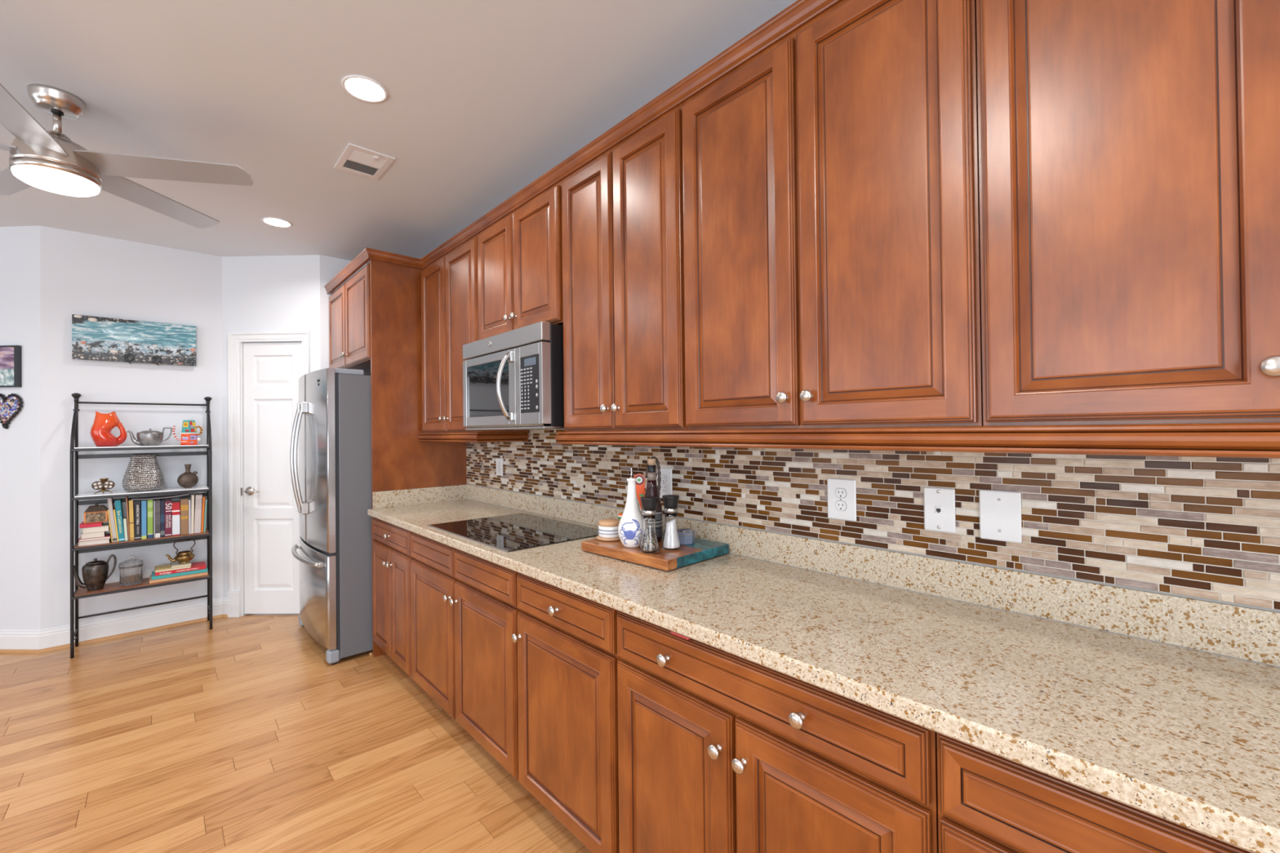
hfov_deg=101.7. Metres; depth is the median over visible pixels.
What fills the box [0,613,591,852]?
floor
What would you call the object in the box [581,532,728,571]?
cutting board
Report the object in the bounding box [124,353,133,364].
hook
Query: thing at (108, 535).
book
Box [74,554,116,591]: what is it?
teapot
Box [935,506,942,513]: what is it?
socket
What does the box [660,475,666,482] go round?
receptacle
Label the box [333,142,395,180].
ceiling vent
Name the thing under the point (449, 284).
upper cabinet
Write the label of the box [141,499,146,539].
book
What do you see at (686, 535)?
tin
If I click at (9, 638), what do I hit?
baseboard
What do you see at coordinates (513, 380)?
microwave
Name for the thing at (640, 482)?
pitcher
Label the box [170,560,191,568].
book
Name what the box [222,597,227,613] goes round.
baseboard
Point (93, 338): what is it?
painting
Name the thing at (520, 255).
upper cabinet
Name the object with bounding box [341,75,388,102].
recessed light
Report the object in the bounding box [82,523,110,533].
book
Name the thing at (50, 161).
ceiling fan
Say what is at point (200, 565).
book
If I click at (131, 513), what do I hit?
book
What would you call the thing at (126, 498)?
book
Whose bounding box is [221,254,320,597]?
wall
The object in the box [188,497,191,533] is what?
book
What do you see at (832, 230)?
upper cabinet
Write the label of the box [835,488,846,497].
receptacle
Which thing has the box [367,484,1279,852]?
countertop
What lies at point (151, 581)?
book
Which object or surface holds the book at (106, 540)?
on the shelving unit
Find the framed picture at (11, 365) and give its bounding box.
[0,345,22,387]
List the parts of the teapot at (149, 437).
spout, lid, handle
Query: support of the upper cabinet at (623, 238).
attached to the wall
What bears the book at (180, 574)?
on the book at (151, 581)
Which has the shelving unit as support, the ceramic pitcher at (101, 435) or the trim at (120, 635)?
the ceramic pitcher at (101, 435)
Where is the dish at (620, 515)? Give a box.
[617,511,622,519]
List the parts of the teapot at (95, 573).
spout, lid, handle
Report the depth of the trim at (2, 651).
3.33 m
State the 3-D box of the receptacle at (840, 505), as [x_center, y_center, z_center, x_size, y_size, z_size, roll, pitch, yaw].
[0.623,0.246,1.618,0.002,0.031,0.037,0,-1,-43]
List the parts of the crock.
lid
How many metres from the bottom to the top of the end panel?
2.455 m
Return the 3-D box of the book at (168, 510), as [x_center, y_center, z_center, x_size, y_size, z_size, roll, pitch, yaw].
[-3.286,0.633,3.633,0.036,0.244,0.146,0,-1,-43]
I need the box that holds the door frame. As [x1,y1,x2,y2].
[227,331,310,617]
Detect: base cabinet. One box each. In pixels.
[371,517,413,677]
[410,532,519,780]
[511,573,619,852]
[617,611,938,852]
[937,733,1251,852]
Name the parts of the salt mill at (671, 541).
glass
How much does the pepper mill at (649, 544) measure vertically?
0.190 m
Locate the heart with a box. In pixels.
[0,393,22,429]
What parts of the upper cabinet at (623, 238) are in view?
door, knob, knob, door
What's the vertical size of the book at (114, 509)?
0.212 m
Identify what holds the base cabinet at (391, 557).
on the floor
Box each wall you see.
[0,226,40,630]
[40,226,222,630]
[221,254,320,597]
[320,254,367,368]
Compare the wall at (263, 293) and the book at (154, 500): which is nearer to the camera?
the book at (154, 500)
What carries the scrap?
on the countertop
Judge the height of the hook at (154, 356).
0.063 m
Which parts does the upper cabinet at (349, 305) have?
door, door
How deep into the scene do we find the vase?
3.51 m
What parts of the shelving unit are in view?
leg, post, shelf frame, shelf frame, shelf frame, shelf frame, shelf panel, shelf panel, shelf panel, shelf panel, rail, rail, rail, post, leg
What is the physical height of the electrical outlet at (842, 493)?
0.127 m
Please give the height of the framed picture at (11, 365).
0.268 m
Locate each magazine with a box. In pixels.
[131,493,189,500]
[141,493,182,496]
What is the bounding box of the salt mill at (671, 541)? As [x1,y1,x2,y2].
[662,494,680,550]
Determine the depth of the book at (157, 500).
3.54 m
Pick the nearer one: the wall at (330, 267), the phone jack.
the phone jack
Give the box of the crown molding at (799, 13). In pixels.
[324,0,842,293]
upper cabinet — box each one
[328,262,370,375]
[417,232,528,442]
[477,180,563,340]
[561,102,697,431]
[682,0,983,430]
[976,0,1279,426]
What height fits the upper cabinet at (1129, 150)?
1.079 m
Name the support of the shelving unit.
on the floor
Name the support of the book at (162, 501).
on the shelving unit
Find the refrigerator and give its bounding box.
[289,367,372,664]
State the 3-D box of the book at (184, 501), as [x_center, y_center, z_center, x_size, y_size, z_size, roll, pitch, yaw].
[-3.225,0.631,3.690,0.042,0.246,0.145,0,-1,-43]
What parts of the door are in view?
strike plate, handle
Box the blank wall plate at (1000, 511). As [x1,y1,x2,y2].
[978,489,1022,543]
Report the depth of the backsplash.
1.32 m
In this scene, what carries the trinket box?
on the book at (82, 525)
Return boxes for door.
[240,342,302,613]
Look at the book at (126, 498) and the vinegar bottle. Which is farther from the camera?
the book at (126, 498)
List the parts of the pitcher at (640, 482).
handle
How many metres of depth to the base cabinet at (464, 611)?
2.18 m
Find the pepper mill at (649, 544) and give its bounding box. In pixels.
[640,496,658,553]
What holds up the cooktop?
in the countertop
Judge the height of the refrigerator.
1.772 m
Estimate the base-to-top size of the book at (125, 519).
0.146 m
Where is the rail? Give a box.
[555,422,1279,458]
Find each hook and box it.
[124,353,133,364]
[151,355,161,365]
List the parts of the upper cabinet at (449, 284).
door, knob, door, light rail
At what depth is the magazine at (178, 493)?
3.59 m
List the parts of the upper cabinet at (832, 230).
door, knob, knob, door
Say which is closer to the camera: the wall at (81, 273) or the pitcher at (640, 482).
the pitcher at (640, 482)
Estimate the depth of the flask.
3.70 m
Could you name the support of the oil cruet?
on the cutting board
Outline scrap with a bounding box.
[671,631,690,639]
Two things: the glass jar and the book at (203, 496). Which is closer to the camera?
the glass jar
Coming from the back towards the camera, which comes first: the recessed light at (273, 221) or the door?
the door
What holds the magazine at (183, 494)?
on the book at (137, 503)
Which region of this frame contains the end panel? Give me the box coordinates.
[369,259,466,657]
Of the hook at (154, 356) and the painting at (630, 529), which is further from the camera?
the hook at (154, 356)
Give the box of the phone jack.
[923,487,955,533]
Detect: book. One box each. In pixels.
[78,533,111,542]
[78,537,111,546]
[79,521,103,528]
[80,531,106,538]
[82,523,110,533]
[106,497,117,542]
[107,508,112,542]
[113,507,119,542]
[114,497,124,541]
[123,516,128,541]
[125,497,129,540]
[128,498,134,540]
[133,499,141,539]
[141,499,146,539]
[147,498,153,538]
[149,572,208,583]
[151,564,208,580]
[153,499,155,537]
[155,498,159,537]
[155,561,206,576]
[155,564,191,572]
[160,498,164,537]
[164,498,172,536]
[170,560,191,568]
[171,500,179,535]
[180,497,188,534]
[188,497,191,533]
[191,493,194,533]
[193,493,202,533]
[200,495,204,533]
[203,497,207,532]
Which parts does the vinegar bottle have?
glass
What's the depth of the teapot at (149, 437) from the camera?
3.55 m
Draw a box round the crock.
[596,518,620,541]
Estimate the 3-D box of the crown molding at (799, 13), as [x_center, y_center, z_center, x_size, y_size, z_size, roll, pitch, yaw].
[-0.561,-1.083,2.236,0.358,0.056,5.103,0,-1,-43]
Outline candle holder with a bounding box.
[91,478,115,493]
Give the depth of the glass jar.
3.46 m
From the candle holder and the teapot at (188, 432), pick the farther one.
the teapot at (188, 432)
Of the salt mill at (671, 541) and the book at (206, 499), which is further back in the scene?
the book at (206, 499)
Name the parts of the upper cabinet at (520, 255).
door, knob, knob, door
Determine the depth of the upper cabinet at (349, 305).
3.54 m
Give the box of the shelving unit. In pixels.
[70,392,212,658]
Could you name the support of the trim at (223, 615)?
attached to the wall at (263, 293)
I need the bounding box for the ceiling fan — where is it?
[0,83,253,228]
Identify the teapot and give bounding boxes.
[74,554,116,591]
[127,427,172,445]
[172,420,202,444]
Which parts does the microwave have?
door, handle, control frame, casing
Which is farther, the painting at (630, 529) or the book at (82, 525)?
the book at (82, 525)
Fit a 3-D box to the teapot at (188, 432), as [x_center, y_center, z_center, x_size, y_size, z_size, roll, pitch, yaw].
[-3.225,0.044,3.721,0.147,0.176,0.084,0,-1,-16]
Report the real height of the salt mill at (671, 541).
0.190 m
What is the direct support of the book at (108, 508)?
on the shelving unit
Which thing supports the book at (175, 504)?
on the shelving unit
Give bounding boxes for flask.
[177,464,198,488]
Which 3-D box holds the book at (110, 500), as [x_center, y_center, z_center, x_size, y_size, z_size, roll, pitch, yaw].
[-3.487,0.610,3.450,0.045,0.290,0.145,0,-1,-43]
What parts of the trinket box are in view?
lid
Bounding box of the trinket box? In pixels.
[84,502,108,524]
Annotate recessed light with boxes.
[261,217,292,227]
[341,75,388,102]
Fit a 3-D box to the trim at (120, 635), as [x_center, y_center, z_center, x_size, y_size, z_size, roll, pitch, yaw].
[-3.506,1.435,3.644,0.929,0.018,0.030,0,-1,-43]
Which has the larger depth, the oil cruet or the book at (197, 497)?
the book at (197, 497)
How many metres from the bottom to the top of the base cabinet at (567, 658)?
0.875 m
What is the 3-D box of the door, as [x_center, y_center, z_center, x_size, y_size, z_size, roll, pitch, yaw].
[-2.800,0.393,3.971,0.483,2.068,0.094,-1,0,1]
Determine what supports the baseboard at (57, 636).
attached to the wall at (81, 273)
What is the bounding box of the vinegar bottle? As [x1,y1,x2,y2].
[641,458,662,542]
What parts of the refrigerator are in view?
handle, handle, door, handle, freezer drawer, door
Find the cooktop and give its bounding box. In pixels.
[426,512,598,552]
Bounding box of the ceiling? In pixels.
[0,0,797,263]
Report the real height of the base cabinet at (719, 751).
0.875 m
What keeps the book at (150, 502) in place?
on the shelving unit
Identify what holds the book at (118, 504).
on the shelving unit
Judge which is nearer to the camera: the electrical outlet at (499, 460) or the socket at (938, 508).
the socket at (938, 508)
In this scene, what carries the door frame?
in the wall at (263, 293)
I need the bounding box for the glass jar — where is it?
[118,555,143,586]
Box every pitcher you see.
[89,410,127,446]
[633,456,661,511]
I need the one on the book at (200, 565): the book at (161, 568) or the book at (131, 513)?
the book at (161, 568)
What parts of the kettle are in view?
spout, handle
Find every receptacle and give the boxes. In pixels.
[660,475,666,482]
[660,484,666,491]
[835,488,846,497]
[835,500,846,511]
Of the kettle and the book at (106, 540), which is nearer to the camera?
the book at (106, 540)
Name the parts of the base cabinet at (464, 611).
drawer, door, knob, knob, drawer, door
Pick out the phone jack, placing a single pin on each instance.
(939, 503)
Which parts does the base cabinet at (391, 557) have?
door, knob, knob, drawer, door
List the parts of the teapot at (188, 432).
spout, handle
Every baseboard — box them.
[0,629,39,649]
[39,598,222,649]
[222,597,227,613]
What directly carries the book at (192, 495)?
on the shelving unit
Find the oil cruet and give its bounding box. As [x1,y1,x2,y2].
[617,467,643,547]
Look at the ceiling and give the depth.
2.10 m
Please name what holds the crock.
on the cutting board
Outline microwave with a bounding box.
[462,320,564,430]
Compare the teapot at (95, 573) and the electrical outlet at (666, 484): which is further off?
the teapot at (95, 573)
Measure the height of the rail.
0.054 m
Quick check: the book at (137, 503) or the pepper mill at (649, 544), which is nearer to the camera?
the pepper mill at (649, 544)
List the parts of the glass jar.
lid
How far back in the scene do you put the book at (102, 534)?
3.33 m
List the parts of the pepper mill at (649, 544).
glass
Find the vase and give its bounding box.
[121,453,164,492]
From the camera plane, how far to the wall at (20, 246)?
3.37 m
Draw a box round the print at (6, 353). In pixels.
[0,346,13,385]
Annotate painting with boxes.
[71,314,195,366]
[620,519,641,544]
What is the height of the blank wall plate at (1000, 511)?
0.126 m
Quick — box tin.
[676,528,694,545]
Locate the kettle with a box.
[165,538,195,564]
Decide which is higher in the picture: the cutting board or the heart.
the heart
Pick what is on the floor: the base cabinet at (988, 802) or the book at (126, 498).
the base cabinet at (988, 802)
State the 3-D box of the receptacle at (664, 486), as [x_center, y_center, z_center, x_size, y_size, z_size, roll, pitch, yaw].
[0.100,0.257,2.189,0.002,0.031,0.037,0,-1,-43]
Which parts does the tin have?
lid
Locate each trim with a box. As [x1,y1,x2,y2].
[0,648,38,653]
[36,614,222,653]
[221,613,227,617]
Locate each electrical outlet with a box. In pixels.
[496,457,502,475]
[657,467,672,497]
[826,478,856,521]
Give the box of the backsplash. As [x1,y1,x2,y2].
[466,422,1279,612]

